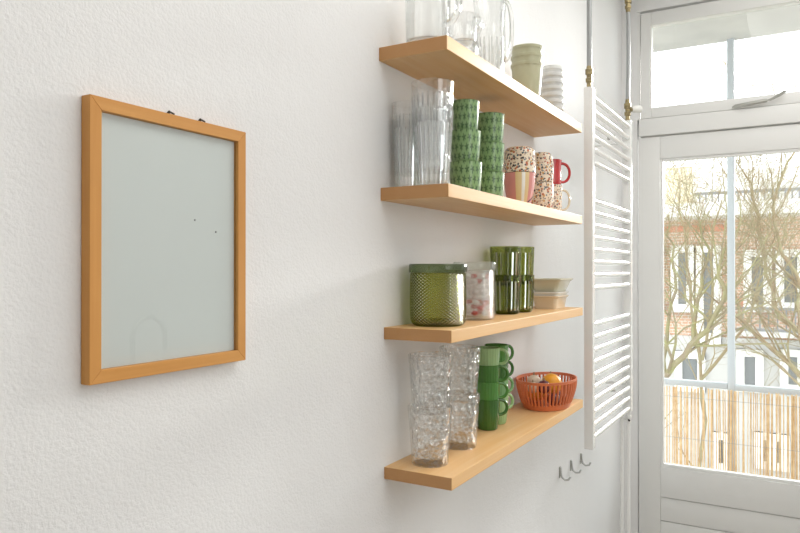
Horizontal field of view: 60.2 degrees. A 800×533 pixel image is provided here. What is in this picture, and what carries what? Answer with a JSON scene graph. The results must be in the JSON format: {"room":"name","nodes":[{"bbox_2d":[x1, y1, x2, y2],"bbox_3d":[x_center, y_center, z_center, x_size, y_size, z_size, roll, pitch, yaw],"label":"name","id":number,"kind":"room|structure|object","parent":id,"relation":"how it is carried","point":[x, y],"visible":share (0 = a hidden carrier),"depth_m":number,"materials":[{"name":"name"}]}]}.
{"room":"kitchen","nodes":[
{"label":"kitchen","id":0,"kind":"room"},
{"bbox_2d":[0,0,621,532],"bbox_3d":[-0.338,0.029,1.031,0.120,2.850,5.644,0,0,30],"label":"wall","id":1,"kind":"structure","parent":0,"point":[299,434],"depth_m":1.17,"materials":[{"name":"paint"}]},
{"bbox_2d":[81,94,245,385],"bbox_3d":[-0.310,-0.035,0.943,0.016,0.355,0.268,0,0,30],"label":"picture frame","id":2,"kind":"object","parent":1,"relation":"attached to","point":[163,195],"visible":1,"depth_m":0.92,"materials":[{"name":"brown wood"}]},
{"bbox_2d":[379,35,581,136],"bbox_3d":[0.264,-0.436,1.797,0.156,0.028,0.959,0,0,30],"label":"wall shelf","id":3,"kind":"object","parent":1,"relation":"attached to","point":[433,61],"visible":0.97,"depth_m":1.59,"materials":[{"name":"brown wood"}]},
{"bbox_2d":[405,0,461,42],"bbox_3d":[0.062,-0.516,1.414,0.093,0.131,0.120,0,0,-19],"label":"pitcher","id":4,"kind":"object","parent":3,"relation":"on","point":[424,19],"visible":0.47,"depth_m":1.39,"materials":[{"name":"clear glass"}]},
{"bbox_2d":[455,39,481,55],"bbox_3d":[0.145,-0.481,1.586,0.070,0.063,0.080,0,0,-5],"label":"glass cup","id":5,"kind":"object","parent":3,"relation":"on","point":[472,45],"visible":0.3,"depth_m":1.56,"materials":[{"name":"clear glass"}]},
{"bbox_2d":[450,11,482,40],"bbox_3d":[0.146,-0.545,1.587,0.070,0.063,0.080,0,0,-13],"label":"glass cup","id":6,"kind":"object","parent":5,"relation":"on","point":[465,27],"visible":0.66,"depth_m":1.56,"materials":[{"name":"clear glass"}]},
{"bbox_2d":[473,0,513,71],"bbox_3d":[0.223,-0.570,1.712,0.096,0.241,0.097,0,0,-19],"label":"glass pitcher","id":7,"kind":"object","parent":3,"relation":"on","point":[511,20],"visible":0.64,"depth_m":1.68,"materials":[{"name":"clear glass"}]},
{"bbox_2d":[511,60,542,95],"bbox_3d":[0.360,-0.510,1.958,0.092,0.123,0.092,0,0,30],"label":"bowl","id":8,"kind":"object","parent":3,"relation":"on","point":[528,73],"visible":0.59,"depth_m":1.92,"materials":[{"name":"ceramic"}]},
{"bbox_2d":[511,52,542,63],"bbox_3d":[0.360,-0.534,1.958,0.092,0.123,0.092,0,0,30],"label":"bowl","id":9,"kind":"object","parent":8,"relation":"in","point":[522,56],"visible":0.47,"depth_m":1.92,"materials":[{"name":"ceramic"}]},
{"bbox_2d":[512,43,542,54],"bbox_3d":[0.360,-0.557,1.958,0.092,0.123,0.092,0,0,30],"label":"bowl","id":10,"kind":"object","parent":9,"relation":"in","point":[527,47],"visible":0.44,"depth_m":1.92,"materials":[{"name":"ceramic"}]},
{"bbox_2d":[554,105,563,110],"bbox_3d":[0.471,-0.471,2.150,0.074,0.047,0.074,0,0,30],"label":"bowl","id":11,"kind":"object","parent":3,"relation":"on","point":[560,107],"visible":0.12,"depth_m":2.12,"materials":[{"name":"white ceramic"}]},
{"bbox_2d":[544,98,563,105],"bbox_3d":[0.471,-0.492,2.150,0.074,0.047,0.074,0,0,30],"label":"bowl","id":12,"kind":"object","parent":11,"relation":"on","point":[554,101],"visible":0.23,"depth_m":2.12,"materials":[{"name":"white ceramic"}]},
{"bbox_2d":[540,92,563,98],"bbox_3d":[0.471,-0.512,2.150,0.074,0.047,0.074,0,0,30],"label":"bowl","id":13,"kind":"object","parent":12,"relation":"on","point":[545,95],"visible":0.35,"depth_m":2.12,"materials":[{"name":"white ceramic"}]},
{"bbox_2d":[540,85,563,93],"bbox_3d":[0.471,-0.533,2.150,0.074,0.047,0.074,0,0,30],"label":"bowl","id":14,"kind":"object","parent":13,"relation":"on","point":[548,88],"visible":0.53,"depth_m":2.12,"materials":[{"name":"white ceramic"}]},
{"bbox_2d":[541,78,563,86],"bbox_3d":[0.471,-0.553,2.150,0.074,0.047,0.074,0,0,30],"label":"bowl","id":15,"kind":"object","parent":14,"relation":"on","point":[550,81],"visible":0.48,"depth_m":2.12,"materials":[{"name":"white ceramic"}]},
{"bbox_2d":[542,71,563,79],"bbox_3d":[0.471,-0.574,2.150,0.074,0.047,0.074,0,0,30],"label":"bowl","id":16,"kind":"object","parent":15,"relation":"on","point":[553,74],"visible":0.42,"depth_m":2.12,"materials":[{"name":"white ceramic"}]},
{"bbox_2d":[542,65,563,72],"bbox_3d":[0.471,-0.594,2.151,0.074,0.047,0.074,0,0,30],"label":"bowl","id":17,"kind":"object","parent":16,"relation":"on","point":[548,68],"visible":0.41,"depth_m":2.12,"materials":[{"name":"white ceramic"}]},
{"bbox_2d":[381,183,581,225],"bbox_3d":[0.266,-0.148,1.799,0.156,0.026,0.952,0,0,30],"label":"wall shelf","id":18,"kind":"object","parent":1,"relation":"attached to","point":[448,197],"visible":1,"depth_m":1.54,"materials":[{"name":"brown wood"}]},
{"bbox_2d":[392,122,419,186],"bbox_3d":[0.015,-0.238,1.451,0.064,0.151,0.064,0,0,30],"label":"tumbler","id":19,"kind":"object","parent":18,"relation":"on","point":[399,143],"visible":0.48,"depth_m":1.43,"materials":[{"name":"clear glass"}]},
{"bbox_2d":[392,105,418,176],"bbox_3d":[0.015,-0.267,1.451,0.064,0.151,0.064,0,0,30],"label":"tumbler","id":20,"kind":"object","parent":19,"relation":"on","point":[398,125],"visible":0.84,"depth_m":1.47,"materials":[{"name":"clear glass"}]},
{"bbox_2d":[411,111,453,184],"bbox_3d":[0.066,-0.238,1.400,0.087,0.151,0.087,0,0,30],"label":"tumbler","id":21,"kind":"object","parent":18,"relation":"on","point":[420,173],"visible":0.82,"depth_m":1.37,"materials":[{"name":"clear glass"}]},
{"bbox_2d":[411,99,453,173],"bbox_3d":[0.066,-0.267,1.400,0.087,0.151,0.087,0,0,-10],"label":"tumbler","id":22,"kind":"object","parent":21,"relation":"on","point":[445,113],"visible":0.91,"depth_m":1.38,"materials":[{"name":"clear glass"}]},
{"bbox_2d":[411,79,453,159],"bbox_3d":[0.066,-0.296,1.400,0.087,0.151,0.087,0,0,40],"label":"tumbler","id":23,"kind":"object","parent":22,"relation":"on","point":[417,100],"visible":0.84,"depth_m":1.38,"materials":[{"name":"clear glass"}]},
{"bbox_2d":[449,160,481,190],"bbox_3d":[0.148,-0.198,1.562,0.076,0.073,0.076,0,0,30],"label":"cup","id":24,"kind":"object","parent":18,"relation":"on","point":[464,173],"visible":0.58,"depth_m":1.53,"materials":[{"name":"green ceramic"}]},
{"bbox_2d":[449,129,480,161],"bbox_3d":[0.147,-0.270,1.562,0.072,0.070,0.072,0,0,-21],"label":"cup","id":25,"kind":"object","parent":24,"relation":"on","point":[465,144],"visible":0.79,"depth_m":1.53,"materials":[{"name":"green ceramic"}]},
{"bbox_2d":[451,99,478,129],"bbox_3d":[0.148,-0.339,1.567,0.064,0.068,0.064,0,0,0],"label":"cup","id":26,"kind":"object","parent":25,"relation":"on","point":[465,112],"visible":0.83,"depth_m":1.54,"materials":[{"name":"green ceramic"}]},
{"bbox_2d":[480,171,504,195],"bbox_3d":[0.225,-0.198,1.734,0.076,0.073,0.076,0,0,2],"label":"cup","id":27,"kind":"object","parent":18,"relation":"on","point":[492,182],"visible":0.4,"depth_m":1.70,"materials":[{"name":"green ceramic"}]},
{"bbox_2d":[479,142,504,171],"bbox_3d":[0.225,-0.271,1.734,0.076,0.073,0.076,0,0,34],"label":"cup","id":28,"kind":"object","parent":27,"relation":"on","point":[491,155],"visible":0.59,"depth_m":1.70,"materials":[{"name":"green ceramic"}]},
{"bbox_2d":[478,112,504,141],"bbox_3d":[0.225,-0.344,1.734,0.076,0.073,0.076,0,0,-23],"label":"cup","id":29,"kind":"object","parent":28,"relation":"on","point":[490,124],"visible":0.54,"depth_m":1.70,"materials":[{"name":"green ceramic"}]},
{"bbox_2d":[504,172,535,202],"bbox_3d":[0.330,-0.208,1.904,0.088,0.095,0.088,0,0,30],"label":"striped cup","id":30,"kind":"object","parent":18,"relation":"on","point":[519,186],"visible":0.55,"depth_m":1.87,"materials":[{"name":"multicoloured ceramic"}]},
{"bbox_2d":[503,146,535,172],"bbox_3d":[0.330,-0.292,1.905,0.088,0.072,0.088,0,0,30],"label":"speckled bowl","id":31,"kind":"object","parent":30,"relation":"on","point":[516,158],"visible":0.92,"depth_m":1.87,"materials":[{"name":"ceramic"}]},
{"bbox_2d":[531,182,553,208],"bbox_3d":[0.423,-0.205,2.066,0.072,0.089,0.072,0,0,30],"label":"cup","id":32,"kind":"object","parent":18,"relation":"on","point":[543,195],"visible":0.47,"depth_m":2.03,"materials":[{"name":"ceramic"}]},
{"bbox_2d":[535,152,553,182],"bbox_3d":[0.423,-0.295,2.066,0.072,0.089,0.072,0,0,-4],"label":"cup","id":33,"kind":"object","parent":32,"relation":"on","point":[544,160],"visible":0.66,"depth_m":2.03,"materials":[{"name":"ceramic"}]},
{"bbox_2d":[553,184,570,210],"bbox_3d":[0.492,-0.209,2.193,0.080,0.098,0.075,0,0,30],"label":"mug","id":34,"kind":"object","parent":18,"relation":"on","point":[557,205],"visible":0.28,"depth_m":2.17,"materials":[{"name":"ceramic"}]},
{"bbox_2d":[553,159,570,184],"bbox_3d":[0.495,-0.298,2.189,0.089,0.079,0.062,0,0,15],"label":"mug","id":35,"kind":"object","parent":34,"relation":"on","point":[557,162],"visible":0.46,"depth_m":2.17,"materials":[{"name":"red ceramic"}]},
{"bbox_2d":[384,399,582,490],"bbox_3d":[0.272,0.431,1.807,0.156,0.025,0.948,0,0,30],"label":"wall shelf","id":36,"kind":"object","parent":1,"relation":"attached to","point":[522,425],"visible":0.74,"depth_m":1.57,"materials":[{"name":"brown wood"}]},
{"bbox_2d":[408,401,451,467],"bbox_3d":[0.064,0.355,1.464,0.096,0.123,0.096,0,0,30],"label":"glass tumbler","id":37,"kind":"object","parent":36,"relation":"on","point":[411,420],"visible":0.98,"depth_m":1.46,"materials":[{"name":"clear glass"}]},
{"bbox_2d":[408,351,452,414],"bbox_3d":[0.065,0.247,1.465,0.096,0.123,0.096,0,0,-27],"label":"glass tumbler","id":38,"kind":"object","parent":37,"relation":"on","point":[448,355],"visible":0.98,"depth_m":1.45,"materials":[{"name":"clear glass"}]},
{"bbox_2d":[439,390,479,449],"bbox_3d":[0.138,0.356,1.602,0.096,0.123,0.096,0,0,6],"label":"glass tumbler","id":39,"kind":"object","parent":36,"relation":"on","point":[442,396],"visible":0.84,"depth_m":1.59,"materials":[{"name":"clear glass"}]},
{"bbox_2d":[440,344,480,402],"bbox_3d":[0.140,0.247,1.603,0.096,0.123,0.096,0,0,38],"label":"glass tumbler","id":40,"kind":"object","parent":39,"relation":"on","point":[442,347],"visible":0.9,"depth_m":1.59,"materials":[{"name":"clear glass"}]},
{"bbox_2d":[475,398,508,430],"bbox_3d":[0.233,0.379,1.776,0.079,0.079,0.064,0,0,26],"label":"mug","id":41,"kind":"object","parent":36,"relation":"on","point":[488,417],"visible":0.88,"depth_m":1.75,"materials":[{"name":"green ceramic"}]},
{"bbox_2d":[475,381,508,399],"bbox_3d":[0.232,0.335,1.775,0.079,0.079,0.064,0,0,29],"label":"mug","id":42,"kind":"object","parent":41,"relation":"on","point":[488,391],"visible":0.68,"depth_m":1.75,"materials":[{"name":"green ceramic"}]},
{"bbox_2d":[475,365,508,382],"bbox_3d":[0.232,0.291,1.775,0.079,0.079,0.064,0,0,32],"label":"mug","id":43,"kind":"object","parent":42,"relation":"on","point":[487,374],"visible":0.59,"depth_m":1.75,"materials":[{"name":"green ceramic"}]},
{"bbox_2d":[475,346,508,365],"bbox_3d":[0.232,0.247,1.775,0.079,0.079,0.064,0,0,35],"label":"mug","id":44,"kind":"object","parent":43,"relation":"on","point":[489,355],"visible":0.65,"depth_m":1.75,"materials":[{"name":"green ceramic"}]},
{"bbox_2d":[498,393,513,424],"bbox_3d":[0.266,0.379,1.847,0.079,0.079,0.064,0,0,7],"label":"mug","id":45,"kind":"object","parent":36,"relation":"on","point":[502,419],"visible":0.36,"depth_m":1.82,"materials":[{"name":"green ceramic"}]},
{"bbox_2d":[499,377,513,394],"bbox_3d":[0.266,0.335,1.847,0.079,0.079,0.064,0,0,7],"label":"mug","id":46,"kind":"object","parent":45,"relation":"on","point":[502,388],"visible":0.24,"depth_m":1.83,"materials":[{"name":"green ceramic"}]},
{"bbox_2d":[499,361,513,378],"bbox_3d":[0.266,0.291,1.847,0.079,0.079,0.064,0,0,7],"label":"mug","id":47,"kind":"object","parent":46,"relation":"on","point":[502,371],"visible":0.21,"depth_m":1.83,"materials":[{"name":"green ceramic"}]},
{"bbox_2d":[485,343,513,361],"bbox_3d":[0.266,0.248,1.847,0.079,0.079,0.064,0,0,7],"label":"mug","id":48,"kind":"object","parent":47,"relation":"on","point":[502,358],"visible":0.3,"depth_m":1.84,"materials":[{"name":"green ceramic"}]},
{"bbox_2d":[516,372,576,410],"bbox_3d":[0.441,0.376,2.076,0.172,0.085,0.242,0,0,30],"label":"fruit basket","id":49,"kind":"object","parent":36,"relation":"on","point":[567,391],"visible":0.88,"depth_m":2.00,"materials":[{"name":"orange plastic"}]},
{"bbox_2d":[528,380,536,392],"bbox_3d":[0.389,0.351,2.023,0.034,0.039,0.034,0,0,30],"label":"onion","id":50,"kind":"object","parent":49,"relation":"in","point":[532,380],"visible":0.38,"depth_m":2.01,"materials":[{"name":"brown plant"}]},
{"bbox_2d":[527,372,540,382],"bbox_3d":[0.402,0.339,2.074,0.041,0.044,0.041,0,0,30],"label":"garlic bulb","id":51,"kind":"object","parent":49,"relation":"in","point":[535,378],"visible":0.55,"depth_m":2.06,"materials":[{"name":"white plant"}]},
{"bbox_2d":[528,391,544,400],"bbox_3d":[0.416,0.383,2.114,0.056,0.056,0.056,0,0,30],"label":"orange","id":52,"kind":"object","parent":49,"relation":"in","point":[528,391],"visible":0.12,"depth_m":2.09,"materials":[{"name":"orange food"}]},
{"bbox_2d":[538,378,548,393],"bbox_3d":[0.421,0.349,2.023,0.041,0.046,0.041,0,0,30],"label":"plum","id":53,"kind":"object","parent":49,"relation":"in","point":[543,380],"visible":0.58,"depth_m":2.01,"materials":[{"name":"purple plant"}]},
{"bbox_2d":[541,373,561,393],"bbox_3d":[0.453,0.351,2.065,0.062,0.062,0.062,0,0,30],"label":"orange","id":54,"kind":"object","parent":49,"relation":"in","point":[551,378],"visible":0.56,"depth_m":2.04,"materials":[{"name":"orange food"}]},
{"bbox_2d":[547,393,559,405],"bbox_3d":[0.454,0.388,2.034,0.040,0.045,0.040,0,0,30],"label":"plum","id":55,"kind":"object","parent":49,"relation":"in","point":[551,393],"visible":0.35,"depth_m":2.02,"materials":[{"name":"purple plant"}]},
{"bbox_2d":[384,306,582,342],"bbox_3d":[0.272,0.140,1.808,0.156,0.025,0.949,0,0,30],"label":"wall shelf","id":56,"kind":"object","parent":1,"relation":"attached to","point":[500,323],"visible":0.86,"depth_m":1.51,"materials":[{"name":"brown wood"}]},
{"bbox_2d":[409,264,466,326],"bbox_3d":[0.082,0.061,1.491,0.126,0.132,0.126,0,0,30],"label":"glass jar","id":57,"kind":"object","parent":56,"relation":"on","point":[413,268],"visible":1,"depth_m":1.45,"materials":[{"name":"green glass"}]},
{"bbox_2d":[453,262,495,319],"bbox_3d":[0.180,0.058,1.665,0.102,0.138,0.102,0,0,30],"label":"glass jar","id":58,"kind":"object","parent":56,"relation":"on","point":[492,271],"visible":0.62,"depth_m":1.64,"materials":[{"name":"clear glass"}]},
{"bbox_2d":[471,279,477,283],"bbox_3d":[0.176,0.036,1.632,0.017,0.012,0.017,0,0,30],"label":"candy","id":59,"kind":"object","parent":58,"relation":"in","point":[473,281],"visible":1,"depth_m":1.63,"materials":[{"name":"white"}]},
{"bbox_2d":[490,281,520,314],"bbox_3d":[0.285,0.075,1.867,0.085,0.105,0.085,0,0,30],"label":"tumbler","id":60,"kind":"object","parent":56,"relation":"on","point":[513,291],"visible":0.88,"depth_m":1.84,"materials":[{"name":"green glass"}]},
{"bbox_2d":[490,246,520,285],"bbox_3d":[0.285,-0.002,1.867,0.085,0.105,0.085,0,0,-10],"label":"tumbler","id":61,"kind":"object","parent":60,"relation":"on","point":[492,256],"visible":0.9,"depth_m":1.84,"materials":[{"name":"green glass"}]},
{"bbox_2d":[504,275,533,312],"bbox_3d":[0.337,0.076,1.952,0.085,0.105,0.085,0,0,30],"label":"tumbler","id":62,"kind":"object","parent":56,"relation":"on","point":[522,310],"visible":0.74,"depth_m":1.93,"materials":[{"name":"green glass"}]},
{"bbox_2d":[504,247,533,283],"bbox_3d":[0.337,-0.003,1.952,0.085,0.105,0.085,0,0,30],"label":"tumbler","id":63,"kind":"object","parent":62,"relation":"on","point":[505,253],"visible":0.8,"depth_m":1.93,"materials":[{"name":"green glass"}]},
{"bbox_2d":[531,295,568,308],"bbox_3d":[0.465,0.109,2.141,0.088,0.040,0.120,0,0,30],"label":"dish","id":64,"kind":"object","parent":56,"relation":"on","point":[540,302],"visible":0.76,"depth_m":2.10,"materials":[{"name":"beige ceramic"}]},
{"bbox_2d":[534,291,568,295],"bbox_3d":[0.466,0.097,2.142,0.090,0.040,0.122,0,0,30],"label":"dish","id":65,"kind":"object","parent":64,"relation":"on","point":[565,292],"visible":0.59,"depth_m":2.09,"materials":[{"name":"white ceramic"}]},
{"bbox_2d":[526,278,572,291],"bbox_3d":[0.466,0.062,2.143,0.110,0.050,0.142,0,0,30],"label":"dish","id":66,"kind":"object","parent":65,"relation":"on","point":[540,284],"visible":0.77,"depth_m":2.10,"materials":[{"name":"beige ceramic"}]},
{"bbox_2d":[559,466,570,480],"bbox_3d":[0.591,0.743,2.468,0.043,0.048,0.012,0,0,30],"label":"wall hook","id":67,"kind":"object","parent":1,"relation":"attached to","point":[560,468],"visible":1,"depth_m":2.47,"materials":[{"name":"silver metal"}]},
{"bbox_2d":[570,460,581,473],"bbox_3d":[0.660,0.752,2.587,0.043,0.048,0.012,0,0,30],"label":"wall hook","id":68,"kind":"object","parent":1,"relation":"attached to","point":[571,462],"visible":1,"depth_m":2.59,"materials":[{"name":"silver metal"}]},
{"bbox_2d":[580,453,590,465],"bbox_3d":[0.729,0.759,2.706,0.043,0.048,0.012,0,0,30],"label":"wall hook","id":69,"kind":"object","parent":1,"relation":"attached to","point":[581,456],"visible":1,"depth_m":2.71,"materials":[{"name":"silver metal"}]},
{"bbox_2d":[584,86,632,449],"bbox_3d":[0.708,0.006,2.547,0.166,1.181,0.617,0,0,30],"label":"towel radiator","id":70,"kind":"object","parent":1,"relation":"attached to","point":[590,384],"visible":1,"depth_m":2.38,"materials":[{"name":"white metal"}]},
{"bbox_2d":[585,0,592,86],"bbox_3d":[0.620,-0.989,2.263,0.023,0.806,0.026,0,0,30],"label":"supply pipe","id":71,"kind":"object","parent":70,"relation":"attached to","point":[588,71],"visible":0.99,"depth_m":2.25,"materials":[{"name":"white metal"}]},
{"bbox_2d":[620,409,630,532],"bbox_3d":[0.902,1.012,2.764,0.045,0.870,0.034,0,0,30],"label":"pipe","id":72,"kind":"object","parent":70,"relation":"attached to","point":[627,417],"visible":0.94,"depth_m":2.76,"materials":[{"name":"white metal"}]},
{"bbox_2d":[624,0,642,119],"bbox_3d":[0.936,-0.987,2.780,0.082,0.806,0.034,0,0,-24],"label":"supply pipe","id":73,"kind":"object","parent":70,"relation":"attached to","point":[627,105],"visible":1,"depth_m":2.77,"materials":[{"name":"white metal"}]},
{"bbox_2d":[622,0,717,532],"bbox_3d":[1.988,0.035,2.879,2.050,2.850,0.112,0,0,30],"label":"wall","id":74,"kind":"structure","parent":0,"point":[637,6],"depth_m":3.33,"materials":[{"name":"paint"}]},
{"bbox_2d":[637,13,799,137],"bbox_3d":[1.547,0.120,3.129,0.893,2.682,0.102,0,0,30],"label":"trim","id":75,"kind":"structure","parent":74,"relation":"attached to","point":[786,114],"depth_m":3.15,"materials":[{"name":"white paint"}]},
{"bbox_2d":[639,124,799,532],"bbox_3d":[1.536,0.417,3.116,0.872,2.068,0.043,0,0,30],"label":"door","id":76,"kind":"structure","parent":74,"relation":"in","point":[673,498],"depth_m":3.24,"materials":[{"name":"white paint"}]},
{"bbox_2d":[641,0,799,118],"bbox_3d":[1.530,-0.959,3.100,0.861,0.504,0.076,0,0,30],"label":"window","id":77,"kind":"structure","parent":74,"relation":"in","point":[719,8],"depth_m":3.19,"materials":[{"name":"white paint"}]},
{"bbox_2d":[653,4,799,52],"bbox_3d":[2.000,-1.400,3.454,5.200,0.175,0.886,0,0,30],"label":"ceiling","id":78,"kind":"structure","parent":0,"point":[784,19],"depth_m":3.80,"materials":[{"name":"white paint"}]},
{"label":"outside","id":79,"kind":"structure","parent":0,"visible":0},
{"bbox_3d":[6.863,4.779,21.782,42.000,0.200,35.400,0,0,30],"label":"ground","id":80,"kind":"structure","parent":79,"visible":0},
{"bbox_2d":[653,65,799,427],"bbox_3d":[3.528,0.983,8.520,3.444,7.307,4.420,0,0,-39],"label":"bare tree","id":81,"kind":"object","parent":80,"relation":"on","point":[673,364],"visible":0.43,"depth_m":8.29,"materials":[{"name":"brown plant"}]},
{"bbox_2d":[654,71,799,466],"bbox_3d":[4.843,0.771,10.338,3.176,7.740,4.142,0,0,-15],"label":"bare tree","id":82,"kind":"object","parent":80,"relation":"on","point":[700,357],"visible":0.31,"depth_m":10.07,"materials":[{"name":"brown plant"}]},
{"bbox_2d":[660,31,799,402],"bbox_3d":[4.159,0.456,8.639,4.652,8.355,3.736,0,0,-21],"label":"bare tree","id":83,"kind":"object","parent":80,"relation":"on","point":[796,282],"visible":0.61,"depth_m":8.40,"materials":[{"name":"brown plant"}]},
{"bbox_2d":[664,165,799,479],"bbox_3d":[8.469,1.292,14.100,15.500,6.718,7.100,0,0,30],"label":"brick house","id":84,"kind":"structure","parent":80,"relation":"on","point":[748,369],"depth_m":12.61,"materials":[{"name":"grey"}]},
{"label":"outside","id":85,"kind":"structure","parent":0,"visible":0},
{"bbox_3d":[2.013,1.638,3.465,5.200,0.150,0.936,0,0,30],"label":"floor","id":86,"kind":"structure","parent":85,"visible":0},
{"bbox_2d":[727,38,734,471],"bbox_3d":[1.909,0.127,3.979,0.080,2.875,0.080,0,0,30],"label":"post","id":87,"kind":"object","parent":86,"relation":"on","point":[730,42],"visible":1,"depth_m":3.96,"materials":[{"name":"grey"}]},
{"bbox_2d":[664,385,799,479],"bbox_3d":[2.138,1.126,3.773,4.508,0.856,0.020,0,0,30],"label":"fence","id":88,"kind":"object","parent":86,"relation":"on","point":[794,430],"visible":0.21,"depth_m":3.93,"materials":[{"name":"beige wood"}]},
{"bbox_2d":[664,378,799,395],"bbox_3d":[2.208,1.117,3.802,4.824,0.893,0.040,0,0,30],"label":"balcony railing","id":89,"kind":"object","parent":86,"relation":"on","point":[669,381],"visible":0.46,"depth_m":3.95,"materials":[{"name":"grey metal"}]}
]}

